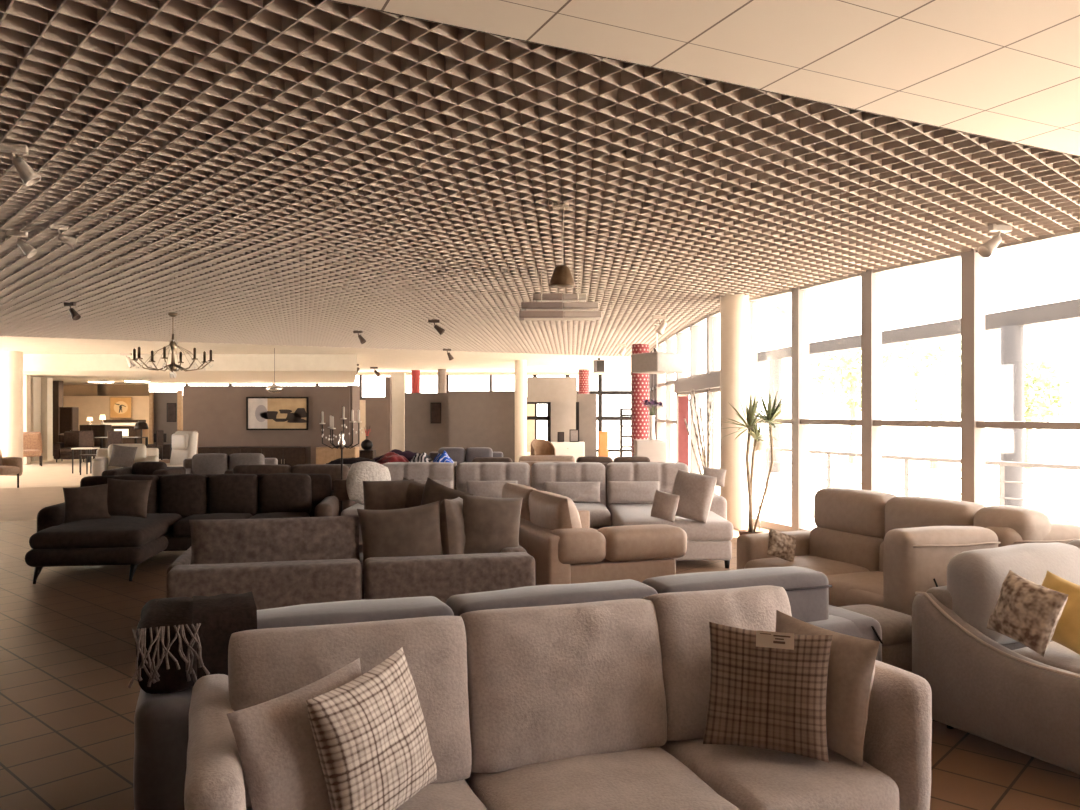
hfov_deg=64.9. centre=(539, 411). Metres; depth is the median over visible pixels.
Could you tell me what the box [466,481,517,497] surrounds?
lumbar cushion
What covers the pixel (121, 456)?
cushion
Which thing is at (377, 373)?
ceiling spotlight
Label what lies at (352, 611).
cushion
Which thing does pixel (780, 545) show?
cushion
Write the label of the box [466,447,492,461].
cushion
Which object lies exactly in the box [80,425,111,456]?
base cabinet
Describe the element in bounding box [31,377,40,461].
pillar
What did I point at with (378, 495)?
pillow
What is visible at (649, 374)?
window
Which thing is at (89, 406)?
wall
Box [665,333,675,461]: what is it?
window
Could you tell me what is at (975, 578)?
cushion
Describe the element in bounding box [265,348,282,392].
pendant lamp
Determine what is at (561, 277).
pendant lamp
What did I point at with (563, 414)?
wall
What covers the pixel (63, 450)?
seat cushion
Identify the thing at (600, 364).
grille
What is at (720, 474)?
cushion
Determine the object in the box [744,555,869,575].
seat cushion
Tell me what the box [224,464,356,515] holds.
sofa
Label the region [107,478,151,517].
cushion
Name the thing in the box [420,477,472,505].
pillow
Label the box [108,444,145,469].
cushion
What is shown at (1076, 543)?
cushion
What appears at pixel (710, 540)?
sectional sofa
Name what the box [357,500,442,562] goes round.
pillow
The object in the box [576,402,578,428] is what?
trim
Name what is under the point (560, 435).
print
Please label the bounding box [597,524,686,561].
cushion
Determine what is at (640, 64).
trim
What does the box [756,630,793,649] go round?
price card
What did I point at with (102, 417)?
table lamp
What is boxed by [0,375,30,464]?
wall
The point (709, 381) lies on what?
lintel
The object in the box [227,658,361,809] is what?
cushion
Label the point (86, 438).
dining chair
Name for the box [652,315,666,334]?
ceiling spotlight
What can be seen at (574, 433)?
photo frame
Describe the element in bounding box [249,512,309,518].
seat cushion
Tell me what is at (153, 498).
cushion
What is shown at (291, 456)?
sideboard
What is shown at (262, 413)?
painting
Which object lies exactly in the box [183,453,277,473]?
sofa
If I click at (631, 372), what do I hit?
window
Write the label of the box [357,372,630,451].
wall
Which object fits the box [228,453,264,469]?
cushion
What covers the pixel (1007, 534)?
cushion
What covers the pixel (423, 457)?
blanket
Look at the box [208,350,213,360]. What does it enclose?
candle
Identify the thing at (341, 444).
candelabra
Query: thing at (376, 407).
wall
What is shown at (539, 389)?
wall
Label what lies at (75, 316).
ceiling spotlight
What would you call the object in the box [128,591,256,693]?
throw blanket
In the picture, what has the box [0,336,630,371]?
ceiling
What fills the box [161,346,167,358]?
candle
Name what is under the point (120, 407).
painting
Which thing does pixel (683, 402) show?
banner
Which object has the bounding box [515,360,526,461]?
column
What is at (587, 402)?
wall
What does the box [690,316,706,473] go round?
window
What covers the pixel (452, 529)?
pillow
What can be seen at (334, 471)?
cushion
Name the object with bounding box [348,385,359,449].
wall
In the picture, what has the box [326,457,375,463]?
blanket
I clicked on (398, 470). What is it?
cushion
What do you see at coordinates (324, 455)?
base cabinet
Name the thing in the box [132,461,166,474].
cushion
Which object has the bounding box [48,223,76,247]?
ceiling spotlight
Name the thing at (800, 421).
window
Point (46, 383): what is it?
wall
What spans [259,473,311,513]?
cushion
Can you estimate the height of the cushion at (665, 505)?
0.302 m
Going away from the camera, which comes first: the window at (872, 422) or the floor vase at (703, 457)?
the window at (872, 422)
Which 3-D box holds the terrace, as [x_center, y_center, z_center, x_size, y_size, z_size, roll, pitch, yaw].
[6.250,1.700,21.025,6.100,0.200,25.950,0,0,0]
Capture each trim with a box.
[327,0,1079,156]
[527,402,550,441]
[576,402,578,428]
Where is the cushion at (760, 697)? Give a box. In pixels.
[703,622,832,762]
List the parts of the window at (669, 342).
head rail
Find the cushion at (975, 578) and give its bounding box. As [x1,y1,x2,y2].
[947,542,1079,643]
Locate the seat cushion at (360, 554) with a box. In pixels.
[359,553,363,598]
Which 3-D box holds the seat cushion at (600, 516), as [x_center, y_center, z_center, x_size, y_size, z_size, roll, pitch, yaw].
[0.340,1.170,9.690,0.888,0.240,0.820,0,0,0]
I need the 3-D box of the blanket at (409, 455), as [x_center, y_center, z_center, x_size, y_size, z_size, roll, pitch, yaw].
[-2.200,0.687,13.421,0.951,0.202,0.255,0,0,0]
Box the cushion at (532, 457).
[519,455,575,461]
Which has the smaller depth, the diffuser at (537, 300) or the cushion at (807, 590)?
the cushion at (807, 590)
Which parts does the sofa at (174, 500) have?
leg, armrest, leg, backrest, armrest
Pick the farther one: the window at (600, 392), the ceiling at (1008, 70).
the window at (600, 392)
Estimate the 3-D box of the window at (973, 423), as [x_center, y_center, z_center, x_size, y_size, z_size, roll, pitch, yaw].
[4.447,-0.013,7.680,0.167,3.125,1.364,0,0,-24]
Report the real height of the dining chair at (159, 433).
0.980 m
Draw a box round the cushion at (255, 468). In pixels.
[233,464,290,473]
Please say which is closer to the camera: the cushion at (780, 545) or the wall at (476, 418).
the cushion at (780, 545)
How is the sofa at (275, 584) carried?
on the floor
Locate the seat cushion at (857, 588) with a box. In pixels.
[827,571,883,606]
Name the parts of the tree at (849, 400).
crown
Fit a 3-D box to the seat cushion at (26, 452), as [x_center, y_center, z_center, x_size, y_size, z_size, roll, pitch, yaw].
[-14.525,1.170,24.216,0.520,0.200,0.530,0,0,-35]
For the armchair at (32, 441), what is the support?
on the floor
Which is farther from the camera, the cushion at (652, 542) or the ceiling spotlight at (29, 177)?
the cushion at (652, 542)
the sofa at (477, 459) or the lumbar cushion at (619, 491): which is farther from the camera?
the sofa at (477, 459)
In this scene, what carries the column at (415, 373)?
on the floor
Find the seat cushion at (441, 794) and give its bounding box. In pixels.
[246,779,486,809]
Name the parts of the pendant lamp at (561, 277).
lamp shade, cord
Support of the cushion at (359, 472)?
on the sectional sofa at (710, 540)
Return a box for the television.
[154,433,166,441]
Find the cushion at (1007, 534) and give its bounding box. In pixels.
[986,523,1079,546]
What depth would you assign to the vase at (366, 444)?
21.61 m
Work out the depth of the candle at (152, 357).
13.60 m
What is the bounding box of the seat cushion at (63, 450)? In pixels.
[60,447,79,453]
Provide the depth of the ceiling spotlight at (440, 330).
14.29 m
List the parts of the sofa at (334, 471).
backrest, armrest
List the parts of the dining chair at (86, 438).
backrest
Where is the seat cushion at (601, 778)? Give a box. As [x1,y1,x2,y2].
[465,747,739,809]
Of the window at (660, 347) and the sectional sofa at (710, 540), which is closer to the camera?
the sectional sofa at (710, 540)
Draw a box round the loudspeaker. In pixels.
[593,358,604,372]
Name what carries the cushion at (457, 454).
on the sofa at (458, 454)
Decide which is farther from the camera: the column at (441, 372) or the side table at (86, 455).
the column at (441, 372)
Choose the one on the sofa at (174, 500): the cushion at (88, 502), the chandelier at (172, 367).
the cushion at (88, 502)
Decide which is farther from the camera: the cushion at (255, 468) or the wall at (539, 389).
the wall at (539, 389)
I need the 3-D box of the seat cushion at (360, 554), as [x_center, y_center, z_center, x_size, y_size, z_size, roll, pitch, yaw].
[-0.871,1.173,6.255,0.950,0.155,1.170,0,0,-13]
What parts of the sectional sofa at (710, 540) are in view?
armrest, armrest, leg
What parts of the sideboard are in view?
door, door, door, door, door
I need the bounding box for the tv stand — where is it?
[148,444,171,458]
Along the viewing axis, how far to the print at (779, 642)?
2.60 m
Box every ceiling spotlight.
[0,143,40,185]
[6,230,36,257]
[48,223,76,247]
[64,302,80,319]
[120,353,134,367]
[353,330,365,343]
[370,367,380,376]
[428,319,444,334]
[443,348,453,360]
[617,343,625,355]
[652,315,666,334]
[767,296,790,317]
[977,224,1011,257]
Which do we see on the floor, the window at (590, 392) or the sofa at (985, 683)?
the sofa at (985, 683)
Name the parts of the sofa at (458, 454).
backrest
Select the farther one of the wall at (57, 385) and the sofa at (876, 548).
the wall at (57, 385)
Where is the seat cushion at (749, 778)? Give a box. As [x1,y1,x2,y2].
[660,737,898,809]
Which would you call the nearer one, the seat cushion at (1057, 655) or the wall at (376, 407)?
the seat cushion at (1057, 655)
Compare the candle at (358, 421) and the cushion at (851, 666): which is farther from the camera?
the candle at (358, 421)
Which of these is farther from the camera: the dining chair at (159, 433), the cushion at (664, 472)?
the dining chair at (159, 433)
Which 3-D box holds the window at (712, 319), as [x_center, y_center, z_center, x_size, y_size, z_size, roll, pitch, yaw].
[2.804,-0.013,13.206,0.167,3.125,1.002,0,0,-4]
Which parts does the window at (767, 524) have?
head rail, foot rail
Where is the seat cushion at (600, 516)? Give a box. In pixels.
[574,503,610,528]
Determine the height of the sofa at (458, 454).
0.910 m
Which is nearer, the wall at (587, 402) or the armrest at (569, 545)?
the armrest at (569, 545)
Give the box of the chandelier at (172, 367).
[131,312,213,377]
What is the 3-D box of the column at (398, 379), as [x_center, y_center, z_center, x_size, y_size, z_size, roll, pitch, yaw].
[-4.594,0.144,27.500,0.453,2.812,0.300,0,0,0]
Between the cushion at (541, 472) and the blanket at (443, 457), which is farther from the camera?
the blanket at (443, 457)
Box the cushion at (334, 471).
[291,464,348,489]
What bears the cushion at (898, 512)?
on the sofa at (876, 548)
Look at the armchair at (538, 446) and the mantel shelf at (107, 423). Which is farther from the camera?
the mantel shelf at (107, 423)
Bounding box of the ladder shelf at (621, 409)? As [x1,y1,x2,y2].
[620,408,631,456]
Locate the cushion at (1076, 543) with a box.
[1067,539,1079,548]
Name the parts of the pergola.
canopy post, canopy post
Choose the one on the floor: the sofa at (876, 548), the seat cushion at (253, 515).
the sofa at (876, 548)
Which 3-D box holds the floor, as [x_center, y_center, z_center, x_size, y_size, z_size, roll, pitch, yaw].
[-6.950,1.650,14.000,27.100,0.200,38.000,0,0,0]
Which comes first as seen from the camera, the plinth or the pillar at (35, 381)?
the plinth
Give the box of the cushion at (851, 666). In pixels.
[775,610,879,766]
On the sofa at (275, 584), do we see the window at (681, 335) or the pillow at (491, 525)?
the pillow at (491, 525)
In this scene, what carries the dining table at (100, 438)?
on the floor
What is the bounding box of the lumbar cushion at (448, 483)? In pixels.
[414,480,453,488]
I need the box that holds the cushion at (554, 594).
[446,579,657,615]
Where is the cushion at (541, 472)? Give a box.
[531,462,605,505]
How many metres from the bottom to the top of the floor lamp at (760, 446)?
1.280 m
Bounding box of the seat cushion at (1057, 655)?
[1012,641,1079,673]
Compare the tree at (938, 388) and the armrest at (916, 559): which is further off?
the tree at (938, 388)
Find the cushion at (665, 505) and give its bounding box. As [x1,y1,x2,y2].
[651,490,679,522]
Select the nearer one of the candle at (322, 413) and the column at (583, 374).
the candle at (322, 413)
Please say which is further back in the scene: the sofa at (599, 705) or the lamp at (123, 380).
the lamp at (123, 380)
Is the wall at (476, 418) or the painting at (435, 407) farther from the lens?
the painting at (435, 407)
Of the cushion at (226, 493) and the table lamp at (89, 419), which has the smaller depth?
the cushion at (226, 493)
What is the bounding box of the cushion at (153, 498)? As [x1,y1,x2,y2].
[112,474,158,513]
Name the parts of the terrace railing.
railing post, railing post, railing post, rail, rail, rail, rail, railing post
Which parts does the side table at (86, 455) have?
leg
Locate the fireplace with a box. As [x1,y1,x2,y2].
[101,420,145,443]
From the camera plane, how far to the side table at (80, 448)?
21.43 m
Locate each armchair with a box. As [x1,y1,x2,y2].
[0,449,21,487]
[23,432,42,465]
[54,431,85,461]
[92,444,158,475]
[159,431,197,462]
[530,439,554,454]
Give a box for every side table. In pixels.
[71,447,99,473]
[79,454,95,474]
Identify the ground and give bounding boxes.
[537,425,1079,514]
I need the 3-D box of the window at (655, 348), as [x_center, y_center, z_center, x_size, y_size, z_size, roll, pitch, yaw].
[2.807,-0.013,20.110,0.167,3.125,1.225,0,0,4]
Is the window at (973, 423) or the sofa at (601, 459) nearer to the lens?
the window at (973, 423)
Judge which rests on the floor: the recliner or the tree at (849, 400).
the recliner
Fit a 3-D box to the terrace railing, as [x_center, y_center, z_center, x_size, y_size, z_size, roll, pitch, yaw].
[5.631,1.107,10.511,0.303,1.005,8.935,0,0,-25]
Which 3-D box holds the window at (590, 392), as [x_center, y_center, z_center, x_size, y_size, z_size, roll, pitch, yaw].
[1.665,0.037,33.114,1.350,3.025,0.167,0,0,0]
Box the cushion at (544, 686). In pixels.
[460,599,666,772]
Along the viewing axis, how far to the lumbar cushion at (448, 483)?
9.81 m
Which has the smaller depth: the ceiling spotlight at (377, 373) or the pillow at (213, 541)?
the pillow at (213, 541)
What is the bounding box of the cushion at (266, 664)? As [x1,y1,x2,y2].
[228,616,471,808]
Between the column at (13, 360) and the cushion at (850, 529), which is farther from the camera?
the column at (13, 360)
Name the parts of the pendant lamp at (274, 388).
lamp shade, cord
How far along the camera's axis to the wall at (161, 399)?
27.94 m
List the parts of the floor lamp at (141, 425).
lamp shade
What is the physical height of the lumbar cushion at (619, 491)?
0.246 m
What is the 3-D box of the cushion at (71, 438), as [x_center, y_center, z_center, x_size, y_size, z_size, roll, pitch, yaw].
[-14.636,0.865,26.685,0.530,0.550,0.249,0,0,-17]
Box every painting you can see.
[110,397,131,417]
[167,403,176,421]
[246,397,308,429]
[431,403,440,422]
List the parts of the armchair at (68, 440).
armrest, backrest, armrest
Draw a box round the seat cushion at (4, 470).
[0,466,19,474]
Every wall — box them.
[0,354,356,383]
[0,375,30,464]
[41,377,52,460]
[53,381,62,455]
[63,396,148,444]
[149,392,153,443]
[154,392,176,443]
[177,390,182,430]
[183,386,349,463]
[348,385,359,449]
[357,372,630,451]
[366,397,387,456]
[385,377,391,451]
[405,393,448,454]
[449,391,514,461]
[527,377,576,401]
[551,402,575,441]
[577,394,596,455]
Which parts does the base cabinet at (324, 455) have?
door, door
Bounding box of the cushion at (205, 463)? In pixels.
[192,453,228,473]
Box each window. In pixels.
[359,375,365,399]
[446,375,448,392]
[490,375,491,390]
[533,375,536,438]
[565,375,597,451]
[598,375,630,451]
[631,372,631,451]
[649,374,650,433]
[651,351,652,412]
[653,346,656,438]
[657,340,664,439]
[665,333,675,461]
[676,326,689,461]
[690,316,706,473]
[707,311,719,468]
[749,290,790,531]
[791,273,860,530]
[861,252,960,491]
[961,227,1079,505]
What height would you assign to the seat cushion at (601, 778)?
0.212 m
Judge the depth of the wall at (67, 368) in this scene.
22.73 m
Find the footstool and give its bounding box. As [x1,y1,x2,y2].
[839,604,911,672]
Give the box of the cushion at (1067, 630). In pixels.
[1042,571,1079,654]
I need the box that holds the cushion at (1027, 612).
[986,570,1067,656]
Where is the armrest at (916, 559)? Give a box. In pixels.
[883,526,997,615]
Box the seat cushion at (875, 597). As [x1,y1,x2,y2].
[845,589,883,607]
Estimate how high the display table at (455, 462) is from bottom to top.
0.760 m
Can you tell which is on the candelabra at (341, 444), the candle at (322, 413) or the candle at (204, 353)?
the candle at (322, 413)
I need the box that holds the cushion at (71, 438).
[64,431,78,446]
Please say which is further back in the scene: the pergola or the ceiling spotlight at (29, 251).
the pergola
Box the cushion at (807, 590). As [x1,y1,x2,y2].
[642,566,828,621]
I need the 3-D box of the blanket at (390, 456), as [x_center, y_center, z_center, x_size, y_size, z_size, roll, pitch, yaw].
[-2.281,0.701,13.099,0.518,0.174,0.457,0,0,0]
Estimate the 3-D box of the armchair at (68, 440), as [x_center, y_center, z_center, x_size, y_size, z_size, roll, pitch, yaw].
[-14.589,1.070,26.531,0.900,0.960,0.850,0,0,-17]
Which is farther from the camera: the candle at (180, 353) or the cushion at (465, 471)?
the candle at (180, 353)
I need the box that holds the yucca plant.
[723,390,788,534]
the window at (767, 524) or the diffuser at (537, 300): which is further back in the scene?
the window at (767, 524)
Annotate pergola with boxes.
[757,298,1079,506]
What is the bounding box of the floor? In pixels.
[0,452,1079,809]
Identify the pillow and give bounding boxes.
[189,515,359,564]
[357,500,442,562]
[363,479,413,509]
[403,477,424,507]
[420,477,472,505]
[440,497,465,554]
[463,494,522,553]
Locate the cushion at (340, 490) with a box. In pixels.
[333,480,349,500]
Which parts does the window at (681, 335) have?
head rail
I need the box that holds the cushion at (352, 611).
[257,596,453,628]
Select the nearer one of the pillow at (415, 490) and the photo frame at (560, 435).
the pillow at (415, 490)
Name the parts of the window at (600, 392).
foot rail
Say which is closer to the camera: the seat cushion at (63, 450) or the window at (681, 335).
the window at (681, 335)
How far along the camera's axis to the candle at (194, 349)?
12.99 m
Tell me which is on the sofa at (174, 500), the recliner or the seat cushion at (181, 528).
the seat cushion at (181, 528)
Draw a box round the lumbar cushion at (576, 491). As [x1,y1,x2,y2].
[544,482,600,501]
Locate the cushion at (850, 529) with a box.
[809,487,896,570]
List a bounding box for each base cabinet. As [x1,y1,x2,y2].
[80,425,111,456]
[316,447,358,468]
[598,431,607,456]
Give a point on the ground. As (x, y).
(1050, 446)
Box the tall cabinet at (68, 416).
[59,407,78,433]
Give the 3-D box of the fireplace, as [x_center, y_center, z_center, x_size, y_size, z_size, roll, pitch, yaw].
[-15.450,0.920,31.550,1.360,1.260,0.620,0,0,0]
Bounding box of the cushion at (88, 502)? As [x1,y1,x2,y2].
[63,483,110,522]
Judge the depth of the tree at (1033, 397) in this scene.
26.57 m
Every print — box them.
[558,433,562,440]
[760,633,789,643]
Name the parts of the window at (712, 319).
head rail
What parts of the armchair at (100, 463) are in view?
armrest, backrest, armrest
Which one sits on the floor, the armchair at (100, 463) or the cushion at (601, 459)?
the armchair at (100, 463)
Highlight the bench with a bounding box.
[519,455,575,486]
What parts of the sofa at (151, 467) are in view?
armrest, armrest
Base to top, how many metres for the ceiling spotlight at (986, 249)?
0.281 m
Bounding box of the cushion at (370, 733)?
[305,647,436,809]
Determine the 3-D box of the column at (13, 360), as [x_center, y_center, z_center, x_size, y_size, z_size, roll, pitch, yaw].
[-13.500,-0.010,21.800,0.420,3.120,0.420,0,0,0]
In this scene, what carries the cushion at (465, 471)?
on the sectional sofa at (710, 540)
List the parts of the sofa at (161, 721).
armrest, backrest, armrest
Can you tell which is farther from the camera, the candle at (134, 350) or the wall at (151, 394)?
the wall at (151, 394)
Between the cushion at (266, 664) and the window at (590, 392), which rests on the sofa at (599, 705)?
the cushion at (266, 664)
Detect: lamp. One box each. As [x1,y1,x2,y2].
[86,417,92,424]
[87,381,114,382]
[99,415,105,424]
[123,380,149,381]
[134,421,148,443]
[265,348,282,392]
[519,271,601,320]
[549,202,574,287]
[631,324,682,373]
[753,434,765,529]
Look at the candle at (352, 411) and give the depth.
10.57 m
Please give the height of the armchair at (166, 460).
1.180 m
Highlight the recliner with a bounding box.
[166,431,197,466]
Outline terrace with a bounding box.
[674,452,1079,528]
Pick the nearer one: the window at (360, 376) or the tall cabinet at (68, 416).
the tall cabinet at (68, 416)
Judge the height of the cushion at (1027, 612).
0.331 m
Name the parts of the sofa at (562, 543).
backrest, armrest, armrest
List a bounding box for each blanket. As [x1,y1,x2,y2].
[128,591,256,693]
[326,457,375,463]
[372,449,419,461]
[376,452,408,463]
[410,453,432,461]
[433,450,453,462]
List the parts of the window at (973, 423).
head rail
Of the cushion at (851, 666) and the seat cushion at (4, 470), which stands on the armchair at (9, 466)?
the seat cushion at (4, 470)
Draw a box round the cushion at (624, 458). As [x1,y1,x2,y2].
[613,456,649,461]
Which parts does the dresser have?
drawer, drawer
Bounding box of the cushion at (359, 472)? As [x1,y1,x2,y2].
[346,461,390,504]
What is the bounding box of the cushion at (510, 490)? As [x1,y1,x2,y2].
[502,482,535,520]
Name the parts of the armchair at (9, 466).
backrest, armrest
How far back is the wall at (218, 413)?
21.54 m
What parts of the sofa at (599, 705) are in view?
armrest, armrest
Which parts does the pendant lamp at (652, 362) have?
lamp shade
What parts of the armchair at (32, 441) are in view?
backrest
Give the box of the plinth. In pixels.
[634,439,666,461]
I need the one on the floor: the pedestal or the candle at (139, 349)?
the pedestal
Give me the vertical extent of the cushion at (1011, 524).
0.623 m
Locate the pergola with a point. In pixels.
(1011, 324)
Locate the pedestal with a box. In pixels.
[359,450,375,459]
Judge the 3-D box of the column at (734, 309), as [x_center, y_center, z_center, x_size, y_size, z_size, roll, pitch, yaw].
[2.620,-0.010,11.450,0.380,3.120,0.380,0,0,0]
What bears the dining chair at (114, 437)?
on the floor
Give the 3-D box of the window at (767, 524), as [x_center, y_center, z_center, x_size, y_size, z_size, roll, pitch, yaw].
[3.080,-0.013,11.270,0.167,3.125,1.201,0,0,-20]
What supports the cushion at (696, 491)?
on the sectional sofa at (710, 540)
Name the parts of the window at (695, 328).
head rail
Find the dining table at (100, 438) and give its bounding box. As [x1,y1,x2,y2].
[88,437,147,461]
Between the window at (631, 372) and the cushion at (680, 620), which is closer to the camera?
the cushion at (680, 620)
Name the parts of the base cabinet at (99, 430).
door, door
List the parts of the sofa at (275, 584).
armrest, backrest, backrest, armrest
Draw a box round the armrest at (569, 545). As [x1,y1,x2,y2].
[550,528,605,563]
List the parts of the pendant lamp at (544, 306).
panel, suspension rod, panel, panel, suspension rod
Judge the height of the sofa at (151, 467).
0.810 m
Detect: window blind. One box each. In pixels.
[63,384,97,395]
[98,384,148,395]
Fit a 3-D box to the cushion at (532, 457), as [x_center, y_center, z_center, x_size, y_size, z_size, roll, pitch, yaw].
[0.120,0.930,14.125,0.940,0.420,0.249,0,0,0]
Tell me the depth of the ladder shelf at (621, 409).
24.26 m
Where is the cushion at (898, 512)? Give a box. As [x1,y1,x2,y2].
[879,496,984,571]
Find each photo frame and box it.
[557,432,563,441]
[570,429,578,441]
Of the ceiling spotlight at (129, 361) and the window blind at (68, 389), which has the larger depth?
the window blind at (68, 389)
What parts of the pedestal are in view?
door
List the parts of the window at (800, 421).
head rail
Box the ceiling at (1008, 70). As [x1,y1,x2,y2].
[334,0,1079,155]
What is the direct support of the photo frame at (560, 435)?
on the dresser
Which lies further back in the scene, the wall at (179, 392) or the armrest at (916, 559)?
the wall at (179, 392)
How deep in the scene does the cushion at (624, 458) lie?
12.92 m
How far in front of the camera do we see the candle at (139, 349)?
12.83 m
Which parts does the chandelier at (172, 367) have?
arm, rod, arm, arm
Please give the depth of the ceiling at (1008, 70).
3.58 m
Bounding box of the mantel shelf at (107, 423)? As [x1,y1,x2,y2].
[101,422,136,424]
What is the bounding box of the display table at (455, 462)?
[331,461,456,467]
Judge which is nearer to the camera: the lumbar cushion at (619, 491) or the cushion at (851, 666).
the cushion at (851, 666)
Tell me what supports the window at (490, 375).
in the wall at (358, 373)
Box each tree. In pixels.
[809,349,898,462]
[882,336,994,468]
[985,358,1077,468]
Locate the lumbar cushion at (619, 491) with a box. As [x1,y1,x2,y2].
[608,481,659,502]
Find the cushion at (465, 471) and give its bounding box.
[456,462,529,492]
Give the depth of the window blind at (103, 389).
32.83 m
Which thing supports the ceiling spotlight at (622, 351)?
attached to the grid
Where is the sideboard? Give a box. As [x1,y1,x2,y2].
[198,447,310,467]
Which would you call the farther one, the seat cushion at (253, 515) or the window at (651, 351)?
the window at (651, 351)
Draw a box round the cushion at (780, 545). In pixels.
[767,528,795,561]
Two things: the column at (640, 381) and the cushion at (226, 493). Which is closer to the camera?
the cushion at (226, 493)
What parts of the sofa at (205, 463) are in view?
armrest, backrest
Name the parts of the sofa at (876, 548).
armrest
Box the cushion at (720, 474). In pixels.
[703,467,725,486]
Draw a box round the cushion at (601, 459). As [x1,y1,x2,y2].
[576,456,612,462]
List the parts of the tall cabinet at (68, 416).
door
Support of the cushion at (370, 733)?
on the sofa at (599, 705)
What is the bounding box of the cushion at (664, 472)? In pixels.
[606,462,688,508]
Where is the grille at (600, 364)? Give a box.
[597,361,603,370]
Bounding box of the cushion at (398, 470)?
[382,462,455,489]
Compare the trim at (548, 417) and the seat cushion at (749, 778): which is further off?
the trim at (548, 417)
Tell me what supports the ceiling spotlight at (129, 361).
attached to the ceiling at (386, 360)
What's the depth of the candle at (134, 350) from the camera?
13.18 m
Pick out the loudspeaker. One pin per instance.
(598, 365)
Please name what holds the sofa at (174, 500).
on the floor
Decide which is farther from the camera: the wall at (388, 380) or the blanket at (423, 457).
the wall at (388, 380)
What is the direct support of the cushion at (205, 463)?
on the sofa at (205, 463)
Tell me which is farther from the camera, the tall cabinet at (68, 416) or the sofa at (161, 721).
the tall cabinet at (68, 416)
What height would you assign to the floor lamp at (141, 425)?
1.300 m
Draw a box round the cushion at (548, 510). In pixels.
[529,490,581,529]
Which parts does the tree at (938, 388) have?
crown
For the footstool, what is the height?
0.510 m
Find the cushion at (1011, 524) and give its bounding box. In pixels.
[973,505,1050,542]
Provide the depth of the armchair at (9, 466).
17.41 m
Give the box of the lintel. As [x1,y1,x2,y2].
[674,372,719,392]
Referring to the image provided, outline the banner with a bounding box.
[678,395,688,467]
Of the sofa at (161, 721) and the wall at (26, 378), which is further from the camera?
the wall at (26, 378)
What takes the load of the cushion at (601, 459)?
on the sofa at (601, 459)
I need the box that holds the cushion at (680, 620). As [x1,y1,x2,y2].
[643,585,791,740]
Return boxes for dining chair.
[79,431,100,462]
[108,431,121,445]
[146,430,163,459]
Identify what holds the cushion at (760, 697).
on the sofa at (599, 705)
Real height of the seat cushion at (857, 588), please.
0.228 m
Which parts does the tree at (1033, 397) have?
crown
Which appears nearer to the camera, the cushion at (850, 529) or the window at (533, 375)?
the cushion at (850, 529)
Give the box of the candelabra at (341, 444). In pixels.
[319,406,362,511]
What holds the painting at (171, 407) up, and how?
attached to the wall at (161, 399)
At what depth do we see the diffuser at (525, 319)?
9.14 m
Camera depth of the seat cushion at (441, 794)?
2.43 m
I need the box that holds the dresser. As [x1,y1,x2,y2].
[551,442,584,459]
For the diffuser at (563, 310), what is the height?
0.006 m
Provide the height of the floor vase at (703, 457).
1.902 m
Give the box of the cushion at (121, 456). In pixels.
[108,444,136,466]
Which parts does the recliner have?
armrest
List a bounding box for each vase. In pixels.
[361,426,372,449]
[642,398,663,439]
[684,389,719,494]
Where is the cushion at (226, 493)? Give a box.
[207,474,259,515]
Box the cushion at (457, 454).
[438,447,464,464]
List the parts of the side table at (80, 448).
leg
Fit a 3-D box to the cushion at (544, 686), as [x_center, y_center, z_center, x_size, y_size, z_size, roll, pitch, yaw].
[0.078,0.885,2.804,0.697,0.499,0.294,0,0,-21]
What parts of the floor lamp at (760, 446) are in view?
lamp shade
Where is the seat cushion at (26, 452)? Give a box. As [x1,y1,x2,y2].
[23,449,40,456]
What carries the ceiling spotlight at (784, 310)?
attached to the grid
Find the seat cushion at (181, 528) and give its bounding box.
[173,513,251,537]
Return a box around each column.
[4,351,22,471]
[390,373,405,451]
[412,370,419,392]
[438,369,445,392]
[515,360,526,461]
[578,369,588,393]
[632,344,648,455]
[720,294,748,528]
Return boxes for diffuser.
[524,318,596,320]
[526,309,593,311]
[537,300,581,301]
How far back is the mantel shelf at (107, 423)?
31.26 m
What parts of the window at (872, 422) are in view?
head rail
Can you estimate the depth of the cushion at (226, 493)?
9.24 m
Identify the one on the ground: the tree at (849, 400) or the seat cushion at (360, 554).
the tree at (849, 400)
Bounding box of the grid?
[0,0,1079,356]
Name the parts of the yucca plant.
pot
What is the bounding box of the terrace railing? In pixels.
[765,447,1079,523]
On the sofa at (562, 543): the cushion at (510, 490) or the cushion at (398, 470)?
the cushion at (510, 490)
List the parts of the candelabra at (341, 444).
arm, arm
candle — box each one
[131,349,137,360]
[136,347,142,358]
[149,351,154,361]
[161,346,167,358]
[179,352,183,362]
[192,348,197,359]
[202,351,206,362]
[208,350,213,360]
[319,411,324,423]
[341,406,346,418]
[350,410,355,421]
[356,410,361,422]
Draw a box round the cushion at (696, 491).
[672,470,716,523]
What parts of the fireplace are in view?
door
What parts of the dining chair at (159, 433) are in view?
seat, backrest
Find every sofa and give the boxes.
[25,473,338,583]
[102,461,185,475]
[133,566,882,809]
[166,545,535,609]
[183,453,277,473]
[184,585,931,809]
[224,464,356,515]
[341,462,732,567]
[429,447,502,464]
[472,457,511,461]
[502,482,686,585]
[576,456,649,467]
[737,487,1079,615]
[912,539,1079,773]
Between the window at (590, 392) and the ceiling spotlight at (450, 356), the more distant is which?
the window at (590, 392)
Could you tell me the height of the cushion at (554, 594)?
0.308 m
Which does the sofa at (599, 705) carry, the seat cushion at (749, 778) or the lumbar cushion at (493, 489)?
the seat cushion at (749, 778)
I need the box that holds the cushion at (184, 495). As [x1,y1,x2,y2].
[158,474,207,517]

